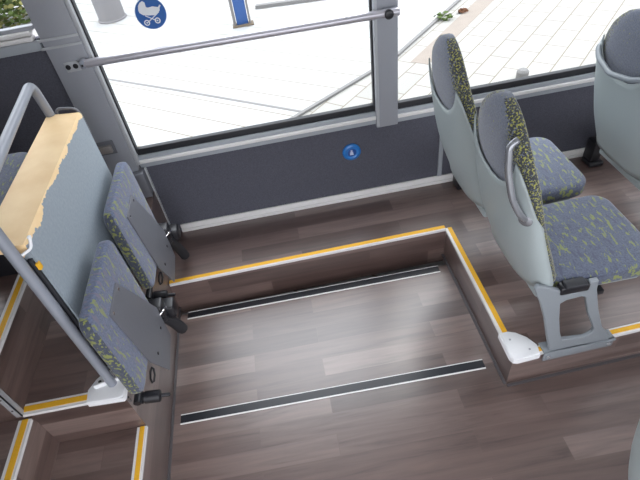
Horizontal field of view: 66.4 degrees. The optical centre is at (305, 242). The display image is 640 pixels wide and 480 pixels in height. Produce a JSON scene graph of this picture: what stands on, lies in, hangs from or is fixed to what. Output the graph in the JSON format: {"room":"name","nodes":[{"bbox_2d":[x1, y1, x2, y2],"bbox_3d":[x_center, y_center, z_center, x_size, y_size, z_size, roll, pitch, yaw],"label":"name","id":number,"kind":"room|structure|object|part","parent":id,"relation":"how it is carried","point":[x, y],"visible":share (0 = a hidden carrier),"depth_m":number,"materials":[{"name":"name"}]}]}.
{"room":"vehicle interior","nodes":[
{"label":"vehicle interior","id":0,"kind":"room"},
{"bbox_2d":[0,273,51,422],"bbox_3d":[-2.057,0.513,2.492,1.822,0.850,1.352,-11,43,-1],"label":"floor","id":1,"kind":"structure","parent":0,"point":[21,351],"depth_m":1.98,"materials":[{"name":"brown laminate"}]},
{"bbox_2d":[0,389,23,417],"bbox_3d":[-1.116,0.573,1.799,0.024,0.248,0.027,-11,43,-1],"label":"trim","id":2,"kind":"structure","parent":1,"relation":"attached to","point":[6,401],"depth_m":1.83,"materials":[{"name":"grey metal"}]},
{"bbox_2d":[0,152,26,276],"bbox_3d":[-1.319,-0.069,2.045,0.440,0.406,0.460,-11,43,-1],"label":"seat","id":3,"kind":"object","parent":1,"relation":"on","point":[13,162],"visible":0.2,"depth_m":2.00,"materials":[{"name":"fabric"}]},
{"bbox_2d":[0,152,26,204],"bbox_3d":[-1.339,-0.182,1.937,0.440,0.091,0.460,-11,43,-1],"label":"backrest cushion","id":4,"kind":"object","parent":3,"relation":"on","point":[13,162],"depth_m":1.96,"materials":[{"name":"fabric"}]},
{"bbox_2d":[0,273,26,352],"bbox_3d":[-1.240,0.030,2.228,0.046,0.017,1.300,-11,43,-1],"label":"trim","id":5,"kind":"structure","parent":1,"relation":"attached to","point":[8,314],"depth_m":1.97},
{"bbox_2d":[0,417,59,479],"bbox_3d":[-1.853,1.459,1.655,1.850,0.590,1.192,-11,43,-1],"label":"floor","id":6,"kind":"structure","parent":0,"point":[41,449],"depth_m":1.88,"materials":[{"name":"brown laminate"}]},
{"bbox_2d":[1,419,32,479],"bbox_3d":[-1.004,1.078,1.468,0.048,0.017,1.162,-11,43,-1],"label":"trim","id":7,"kind":"structure","parent":6,"relation":"attached to","point":[13,462],"depth_m":1.80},
{"bbox_2d":[21,0,139,176],"bbox_3d":[-1.125,-1.000,2.206,0.214,1.950,0.088,-11,43,-1],"label":"pillar","id":8,"kind":"structure","parent":0,"point":[59,25],"depth_m":2.35,"materials":[{"name":"grey plastic"}]},
{"bbox_2d":[63,61,81,72],"bbox_3d":[-1.101,-0.832,2.305,0.068,0.048,0.010,-11,43,-1],"label":"plate","id":9,"kind":"object","parent":8,"relation":"attached to","point":[72,66],"visible":1,"depth_m":2.30,"materials":[{"name":"grey metal"}]},
{"bbox_2d":[96,140,117,155],"bbox_3d":[-1.077,-0.497,2.604,0.118,0.080,0.030,-11,43,-1],"label":"socket","id":10,"kind":"object","parent":8,"relation":"attached to","point":[106,147],"visible":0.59,"depth_m":2.59,"materials":[{"name":"grey plastic"}]},
{"bbox_3d":[-1.084,-0.493,2.603,0.104,0.042,0.026,-11,43,-1],"label":"socket arm","id":11,"kind":"part","parent":10,"relation":"part of","materials":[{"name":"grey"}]},
{"bbox_2d":[24,191,181,453],"bbox_3d":[-0.952,0.391,2.586,0.397,0.610,1.352,-11,43,-1],"label":"floor","id":12,"kind":"structure","parent":0,"point":[62,370],"depth_m":2.03,"materials":[{"name":"brown wood"}]},
{"bbox_2d":[23,392,87,416],"bbox_3d":[-0.961,0.627,1.902,0.271,0.017,0.046,-11,43,-1],"label":"trim","id":13,"kind":"structure","parent":12,"relation":"attached to","point":[77,400],"depth_m":1.89,"materials":[{"name":"yellow plastic"}]},
{"bbox_2d":[0,83,131,406],"bbox_3d":[-0.903,-0.021,1.933,0.174,0.993,0.968,-11,43,-1],"label":"wall","id":14,"kind":"structure","parent":12,"relation":"on","point":[52,224],"depth_m":1.73,"materials":[{"name":"plastic"}]},
{"bbox_2d":[79,240,186,405],"bbox_3d":[-0.667,0.341,2.022,0.141,0.793,0.586,-11,43,-1],"label":"seat","id":15,"kind":"object","parent":14,"relation":"attached to","point":[128,330],"visible":1,"depth_m":1.82,"materials":[{"name":"fabric"}]},
{"bbox_2d":[79,240,148,393],"bbox_3d":[-0.699,0.281,1.853,0.058,0.465,0.430,-11,43,-1],"label":"cushion","id":16,"kind":"object","parent":15,"relation":"on","point":[114,313],"depth_m":1.77,"materials":[{"name":"fabric"}]},
{"bbox_3d":[-0.657,0.341,2.004,0.022,0.575,0.330,-11,43,-1],"label":"under plate","id":17,"kind":"part","parent":15,"relation":"part of","materials":[{"name":"grey metal"}]},
{"bbox_3d":[-0.643,0.382,2.359,0.057,0.266,0.159,-5,44,6],"label":"hinge arm","id":18,"kind":"part","parent":15,"relation":"part of","materials":[{"name":"black plastic"}]},
{"bbox_2d":[103,162,188,299],"bbox_3d":[-0.750,-0.020,2.415,0.141,0.793,0.586,-11,43,-1],"label":"seat","id":19,"kind":"object","parent":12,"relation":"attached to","point":[146,244],"visible":0.94,"depth_m":2.21,"materials":[{"name":"blue fabric"}]},
{"bbox_2d":[103,162,156,288],"bbox_3d":[-0.783,-0.080,2.246,0.058,0.465,0.430,-11,43,-1],"label":"cushion","id":20,"kind":"object","parent":19,"relation":"on","point":[128,217],"depth_m":2.16,"materials":[{"name":"fabric"}]},
{"bbox_3d":[-0.741,-0.020,2.397,0.022,0.575,0.330,-11,43,-1],"label":"under plate","id":21,"kind":"part","parent":19,"relation":"part of","materials":[{"name":"grey metal"}]},
{"bbox_3d":[-0.727,0.021,2.752,0.057,0.266,0.159,-5,44,6],"label":"hinge arm","id":22,"kind":"part","parent":19,"relation":"part of","materials":[{"name":"black rubber"}]},
{"bbox_2d":[51,428,168,479],"bbox_3d":[-0.748,1.334,1.746,0.370,0.360,1.192,-11,43,-1],"label":"floor","id":23,"kind":"structure","parent":0,"point":[108,456],"depth_m":2.00,"materials":[{"name":"brown wood"}]},
{"bbox_2d":[131,426,147,479],"bbox_3d":[-0.607,1.170,1.633,0.040,0.017,1.170,-11,43,-1],"label":"trim","id":24,"kind":"structure","parent":23,"relation":"attached to","point":[141,436],"depth_m":1.97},
{"bbox_2d":[0,36,595,230],"bbox_3d":[-0.046,-0.609,2.789,6.200,1.530,0.040,-11,43,-1],"label":"wall","id":25,"kind":"structure","parent":0,"point":[310,167],"depth_m":2.89,"materials":[{"name":"grey plastic"}]},
{"bbox_2d":[0,23,42,57],"bbox_3d":[-2.205,-0.755,2.225,2.000,0.110,0.054,-11,43,-1],"label":"trim","id":26,"kind":"structure","parent":25,"relation":"attached to","point":[17,40],"depth_m":2.22,"materials":[{"name":"grey metal"}]},
{"bbox_2d":[132,167,152,197],"bbox_3d":[-0.933,-0.217,2.912,0.114,0.510,0.085,-11,43,-1],"label":"trim","id":27,"kind":"structure","parent":25,"relation":"attached to","point":[140,176],"depth_m":2.75,"materials":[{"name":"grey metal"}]},
{"bbox_2d":[144,167,169,224],"bbox_3d":[-0.875,-0.245,2.930,0.010,0.510,0.022,-11,43,-1],"label":"trim","id":28,"kind":"structure","parent":25,"relation":"attached to","point":[145,168],"depth_m":2.86,"materials":[{"name":"grey metal"}]},
{"bbox_2d":[137,103,375,167],"bbox_3d":[-0.273,-0.601,2.735,1.349,0.108,0.056,-11,43,-1],"label":"trim","id":29,"kind":"structure","parent":25,"relation":"attached to","point":[365,114],"depth_m":2.72,"materials":[{"name":"grey metal"}]},
{"bbox_2d":[342,143,360,159],"bbox_3d":[0.271,-0.535,2.878,0.108,0.108,0.020,-11,43,-1],"label":"button","id":30,"kind":"object","parent":25,"relation":"attached to","point":[352,151],"visible":1,"depth_m":2.87,"materials":[{"name":"blue plastic"}]},
{"bbox_2d":[180,148,584,231],"bbox_3d":[1.140,-0.460,3.107,3.920,0.055,0.020,-11,43,-1],"label":"baseboard","id":31,"kind":"structure","parent":25,"relation":"attached to","point":[575,153],"depth_m":3.09,"materials":[{"name":"grey metal"}]},
{"bbox_2d":[437,138,442,175],"bbox_3d":[0.819,-0.568,2.956,0.027,0.500,0.012,-11,43,-1],"label":"trim","id":32,"kind":"structure","parent":25,"relation":"attached to","point":[440,153],"depth_m":3.00,"materials":[{"name":"grey metal"}]},
{"bbox_2d":[398,63,595,121],"bbox_3d":[1.754,-0.976,2.768,2.528,0.108,0.056,-11,43,-1],"label":"trim","id":33,"kind":"structure","parent":25,"relation":"attached to","point":[581,76],"depth_m":2.74,"materials":[{"name":"grey painted metal"},{"name":"black rubber"}]},
{"bbox_2d":[368,0,397,127],"bbox_3d":[0.338,-1.334,2.177,0.131,1.810,0.080,-11,43,-1],"label":"pillar","id":34,"kind":"structure","parent":0,"point":[383,32],"depth_m":2.52,"materials":[{"name":"grey"}]},
{"bbox_2d":[79,6,399,68],"bbox_3d":[-0.304,-0.967,2.299,1.515,0.066,0.068,-11,43,-1],"label":"handrail","id":35,"kind":"object","parent":34,"relation":"attached to","point":[388,13],"visible":1,"depth_m":2.28,"materials":[{"name":"silver metal"}]},
{"bbox_2d":[169,155,639,382],"bbox_3d":[1.220,0.095,2.742,3.979,0.260,1.320,-11,43,-1],"label":"floor","id":36,"kind":"structure","parent":0,"point":[231,245],"depth_m":2.86,"materials":[{"name":"brown laminate"}]},
{"bbox_2d":[169,225,445,286],"bbox_3d":[0.014,0.073,2.808,1.613,0.017,0.034,-11,43,-1],"label":"trim","id":37,"kind":"structure","parent":36,"relation":"attached to","point":[438,229],"depth_m":2.80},
{"bbox_2d":[445,227,506,333],"bbox_3d":[0.872,0.173,2.542,0.038,0.017,0.760,-11,43,0],"label":"trim","id":38,"kind":"structure","parent":36,"relation":"attached to","point":[491,311],"depth_m":2.50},
{"bbox_2d":[498,332,539,363],"bbox_3d":[0.972,0.467,2.221,0.138,0.036,0.151,-11,43,-1],"label":"cap","id":39,"kind":"object","parent":36,"relation":"attached to","point":[518,348],"visible":1,"depth_m":2.20,"materials":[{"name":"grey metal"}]},
{"bbox_2d":[453,175,615,360],"bbox_3d":[1.034,-0.117,2.487,0.453,0.532,1.314,-11,43,-1],"label":"frame","id":40,"kind":"object","parent":36,"relation":"on","point":[550,298],"visible":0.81,"depth_m":2.02,"materials":[{"name":"grey painted metal"},{"name":"black plastic"}]},
{"bbox_2d":[429,33,585,216],"bbox_3d":[0.919,-0.572,2.203,0.686,0.836,0.477,-11,43,-1],"label":"passenger seat","id":41,"kind":"object","parent":40,"relation":"on","point":[455,111],"visible":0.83,"depth_m":2.14,"materials":[{"name":"grey plastic"}]},
{"bbox_2d":[432,33,477,133],"bbox_3d":[0.706,-0.575,2.160,0.268,0.716,0.451,-11,43,-1],"label":"backrest cushion","id":42,"kind":"object","parent":41,"relation":"on","point":[455,111],"depth_m":1.95,"materials":[{"name":"fabric"}]},
{"bbox_2d":[529,137,585,203],"bbox_3d":[1.073,-0.353,2.433,0.461,0.098,0.445,-11,43,-1],"label":"seat cushion","id":43,"kind":"object","parent":41,"relation":"on","point":[559,178],"depth_m":2.32,"materials":[{"name":"fabric"}]},
{"bbox_2d":[474,90,639,296],"bbox_3d":[0.981,-0.227,1.832,0.709,0.836,0.477,-11,43,-1],"label":"passenger seat","id":44,"kind":"object","parent":40,"relation":"on","point":[587,237],"visible":0.98,"depth_m":1.83,"materials":[{"name":"fabric"}]},
{"bbox_3d":[0.686,-0.184,1.556,0.132,0.318,0.061,19,51,28],"label":"grab handle","id":45,"kind":"part","parent":44,"relation":"part of","materials":[{"name":"grey"}]},
{"bbox_2d":[477,90,555,281],"bbox_3d":[0.779,-0.233,1.789,0.268,0.716,0.451,-11,43,-1],"label":"backrest cushion","id":46,"kind":"object","parent":44,"relation":"on","point":[514,210],"depth_m":1.66,"materials":[{"name":"fabric"}]},
{"bbox_3d":[0.739,-0.079,1.637,0.052,0.051,0.028,30,56,34],"label":"handle mount","id":47,"kind":"part","parent":44,"relation":"part of","materials":[{"name":"grey plastic"}]},
{"bbox_2d":[543,195,639,286],"bbox_3d":[1.146,-0.011,2.062,0.461,0.098,0.445,-11,43,-1],"label":"seat cushion","id":48,"kind":"object","parent":44,"relation":"on","point":[589,237],"depth_m":1.99,"materials":[{"name":"fabric"}]},
{"bbox_3d":[1.103,0.293,2.010,0.423,0.482,0.020,-11,43,-1],"label":"leg plate","id":49,"kind":"part","parent":40,"relation":"part of","materials":[{"name":"grey metal"}]},
{"bbox_3d":[1.213,0.459,2.197,0.324,0.059,0.061,-11,43,-1],"label":"foot plate","id":50,"kind":"part","parent":40,"relation":"part of","materials":[{"name":"grey metal"}]},
{"bbox_2d":[538,323,639,354],"bbox_3d":[1.268,0.431,2.198,0.480,0.017,0.038,-12,43,-2],"label":"trim","id":51,"kind":"structure","parent":36,"relation":"attached to","point":[634,327],"depth_m":2.19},
{"bbox_2d":[581,136,602,166],"bbox_3d":[1.873,-0.401,2.757,0.190,0.262,0.740,-11,43,-1],"label":"frame","id":52,"kind":"object","parent":36,"relation":"on","point":[591,155],"visible":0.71,"depth_m":3.02,"materials":[{"name":"black plastic"}]},
{"bbox_2d":[594,8,639,190],"bbox_3d":[1.689,-0.687,2.241,0.725,0.836,0.477,-11,43,-1],"label":"passenger seat","id":53,"kind":"object","parent":52,"relation":"on","point":[617,71],"visible":1,"depth_m":2.19,"materials":[{"name":"grey plastic"}]},
{"bbox_3d":[1.366,-0.768,2.105,0.118,0.082,0.394,-11,43,-1],"label":"grab handle","id":54,"kind":"part","parent":53,"relation":"part of","materials":[{"name":"grey plastic"}]},
{"bbox_2d":[603,8,639,83],"bbox_3d":[1.495,-0.694,2.198,0.268,0.716,0.451,-11,43,-1],"label":"backrest cushion","id":55,"kind":"object","parent":53,"relation":"on","point":[621,43],"depth_m":2.06,"materials":[{"name":"fabric"}]},
{"bbox_2d":[170,265,639,479],"bbox_3d":[1.351,0.755,2.174,3.980,0.060,2.020,-11,43,-1],"label":"floor","id":56,"kind":"structure","parent":0,"point":[581,424],"depth_m":2.30,"materials":[{"name":"brown wood"}]},
{"bbox_2d":[167,307,180,479],"bbox_3d":[-0.607,1.076,2.158,0.012,0.006,2.060,-11,43,-1],"label":"trim","id":57,"kind":"structure","parent":56,"relation":"on","point":[179,315],"depth_m":2.44,"materials":[{"name":"grey plastic"}]},
{"bbox_2d":[188,265,439,318],"bbox_3d":[0.046,0.288,2.860,1.496,0.004,0.052,-11,43,0],"label":"rail","id":58,"kind":"object","parent":56,"relation":"on","point":[434,269],"visible":1,"depth_m":2.86,"materials":[{"name":"rubber"}]},
{"bbox_2d":[180,359,485,424],"bbox_3d":[0.131,0.727,2.387,1.506,0.004,0.052,-10,43,0],"label":"rail","id":59,"kind":"object","parent":56,"relation":"on","point":[474,365],"visible":1,"depth_m":2.38,"materials":[{"name":"rubber"}]},
{"bbox_2d":[441,254,505,383],"bbox_3d":[0.880,0.365,2.622,0.012,0.006,0.885,-10,43,0],"label":"trim","id":60,"kind":"structure","parent":56,"relation":"on","point":[443,256],"depth_m":2.56,"materials":[{"name":"grey plastic"}]},
{"bbox_2d":[507,353,639,386],"bbox_3d":[2.099,0.418,2.337,2.364,0.006,0.012,-12,43,-2],"label":"trim","id":61,"kind":"structure","parent":56,"relation":"on","point":[635,355],"depth_m":2.30,"materials":[{"name":"grey plastic"}]},
{"bbox_3d":[2.206,1.033,1.533,2.420,0.200,0.480,-11,43,-1],"label":"floor","id":62,"kind":"structure","parent":0,"visible":0},
{"bbox_3d":[1.227,0.966,1.397,0.240,0.335,0.240,-11,43,-1],"label":"frame","id":63,"kind":"object","parent":62,"relation":"on","visible":0},
{"bbox_2d":[628,420,639,479],"bbox_3d":[1.054,0.569,0.987,0.686,0.836,0.477,-11,43,-1],"label":"passenger seat","id":64,"kind":"object","parent":63,"relation":"on","point":[634,461],"visible":1,"depth_m":1.10,"materials":[{"name":"grey plastic"}]},
{"bbox_3d":[-0.271,-1.862,1.596,6.200,0.100,0.050,-11,43,-1],"label":"wall","id":65,"kind":"structure","parent":0,"visible":0},
{"bbox_3d":[-0.380,-1.212,2.170,1.335,1.610,0.005,-11,43,-1],"label":"window","id":66,"kind":"structure","parent":65,"relation":"in","visible":0},
{"bbox_2d":[134,0,166,28],"bbox_3d":[-0.712,-1.056,2.246,0.143,0.143,0.004,-11,43,-1],"label":"sticker","id":67,"kind":"object","parent":66,"relation":"attached to","point":[151,14],"visible":1,"depth_m":2.25,"materials":[{"name":"blue plastic"}]},
{"label":"outside","id":68,"kind":"structure","parent":0,"visible":0},
{"bbox_2d":[0,0,455,314],"bbox_3d":[-1.720,-8.269,12.652,80.000,0.010,90.000,-11,43,-1],"label":"ground","id":69,"kind":"structure","parent":68,"point":[298,70],"depth_m":6.25,"materials":[{"name":"white concrete"}]},
{"bbox_2d":[0,0,30,28],"bbox_3d":[-5.447,-4.284,8.495,2.228,1.044,1.645,-11,43,-1],"label":"shrub","id":70,"kind":"object","parent":69,"relation":"on","point":[7,5],"visible":0.7,"depth_m":8.52,"materials":[{"name":"green plant"}]},
{"bbox_2d":[91,0,126,23],"bbox_3d":[-3.492,-5.080,7.021,0.560,3.600,0.560,-11,43,-1],"label":"column","id":71,"kind":"structure","parent":69,"relation":"on","point":[107,11],"depth_m":8.02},
{"bbox_2d":[108,78,301,111],"bbox_3d":[-1.995,-1.975,6.119,4.687,0.003,0.055,17,50,26],"label":"joint","id":72,"kind":"object","parent":69,"relation":"on","point":[191,92],"visible":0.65,"depth_m":5.70,"materials":[{"name":"concrete"}]},
{"bbox_2d":[228,0,253,28],"bbox_3d":[-1.050,-3.941,6.538,0.310,2.000,0.160,-11,43,-1],"label":"sign post","id":73,"kind":"object","parent":69,"relation":"on","point":[238,5],"visible":1,"depth_m":7.08,"materials":[{"name":"blue paint"}]},
{"bbox_3d":[-1.167,-3.918,6.537,0.040,2.000,0.080,-11,43,-1],"label":"white post","id":74,"kind":"part","parent":73,"relation":"part of","materials":[{"name":"white metal"}]},
{"bbox_3d":[-0.946,-3.960,6.540,0.030,2.000,0.080,-11,43,-1],"label":"white post","id":75,"kind":"part","parent":73,"relation":"part of","materials":[{"name":"white metal"}]},
{"bbox_2d":[255,0,320,8],"bbox_3d":[0.971,-3.862,7.498,3.546,0.050,0.082,-5,44,6],"label":"joint","id":76,"kind":"object","parent":69,"relation":"on","point":[284,2],"visible":1,"depth_m":7.60,"materials":[{"name":"concrete"}]},
{"bbox_2d":[290,0,460,117],"bbox_3d":[3.400,-4.829,8.067,0.455,0.030,13.626,23,53,30],"label":"kerb","id":77,"kind":"object","parent":69,"relation":"on","point":[456,2],"visible":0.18,"depth_m":5.46,"materials":[{"name":"concrete"}]},
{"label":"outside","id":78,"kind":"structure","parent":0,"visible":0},
{"bbox_2d":[302,0,639,115],"bbox_3d":[8.733,-5.528,7.813,20.600,0.004,10.820,-11,43,-1],"label":"pavement","id":79,"kind":"structure","parent":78,"point":[508,36],"depth_m":5.63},
{"bbox_2d":[433,11,453,20],"bbox_3d":[1.798,-2.955,6.352,0.239,0.113,0.182,16,49,25],"label":"weed","id":80,"kind":"object","parent":79,"relation":"on","point":[439,14],"visible":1,"depth_m":6.32,"materials":[{"name":"green plant"}]},
{"bbox_2d":[411,0,493,64],"bbox_3d":[4.429,-5.495,8.582,0.220,0.003,11.081,21,52,29],"label":"band","id":81,"kind":"object","parent":79,"relation":"on","point":[478,6],"visible":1,"depth_m":6.19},
{"bbox_2d":[458,8,468,12],"bbox_3d":[2.059,-3.072,6.460,0.168,0.060,0.110,-11,43,-1],"label":"dead leaves","id":82,"kind":"object","parent":79,"relation":"on","point":[462,10],"visible":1,"depth_m":6.44,"materials":[{"name":"brown plant"}]},
{"bbox_2d":[516,68,528,77],"bbox_3d":[2.220,-1.731,5.001,0.118,0.100,0.118,-11,43,-1],"label":"stud","id":83,"kind":"object","parent":79,"relation":"on","point":[522,72],"visible":0.81,"depth_m":4.96,"materials":[{"name":"metal"}]}
]}

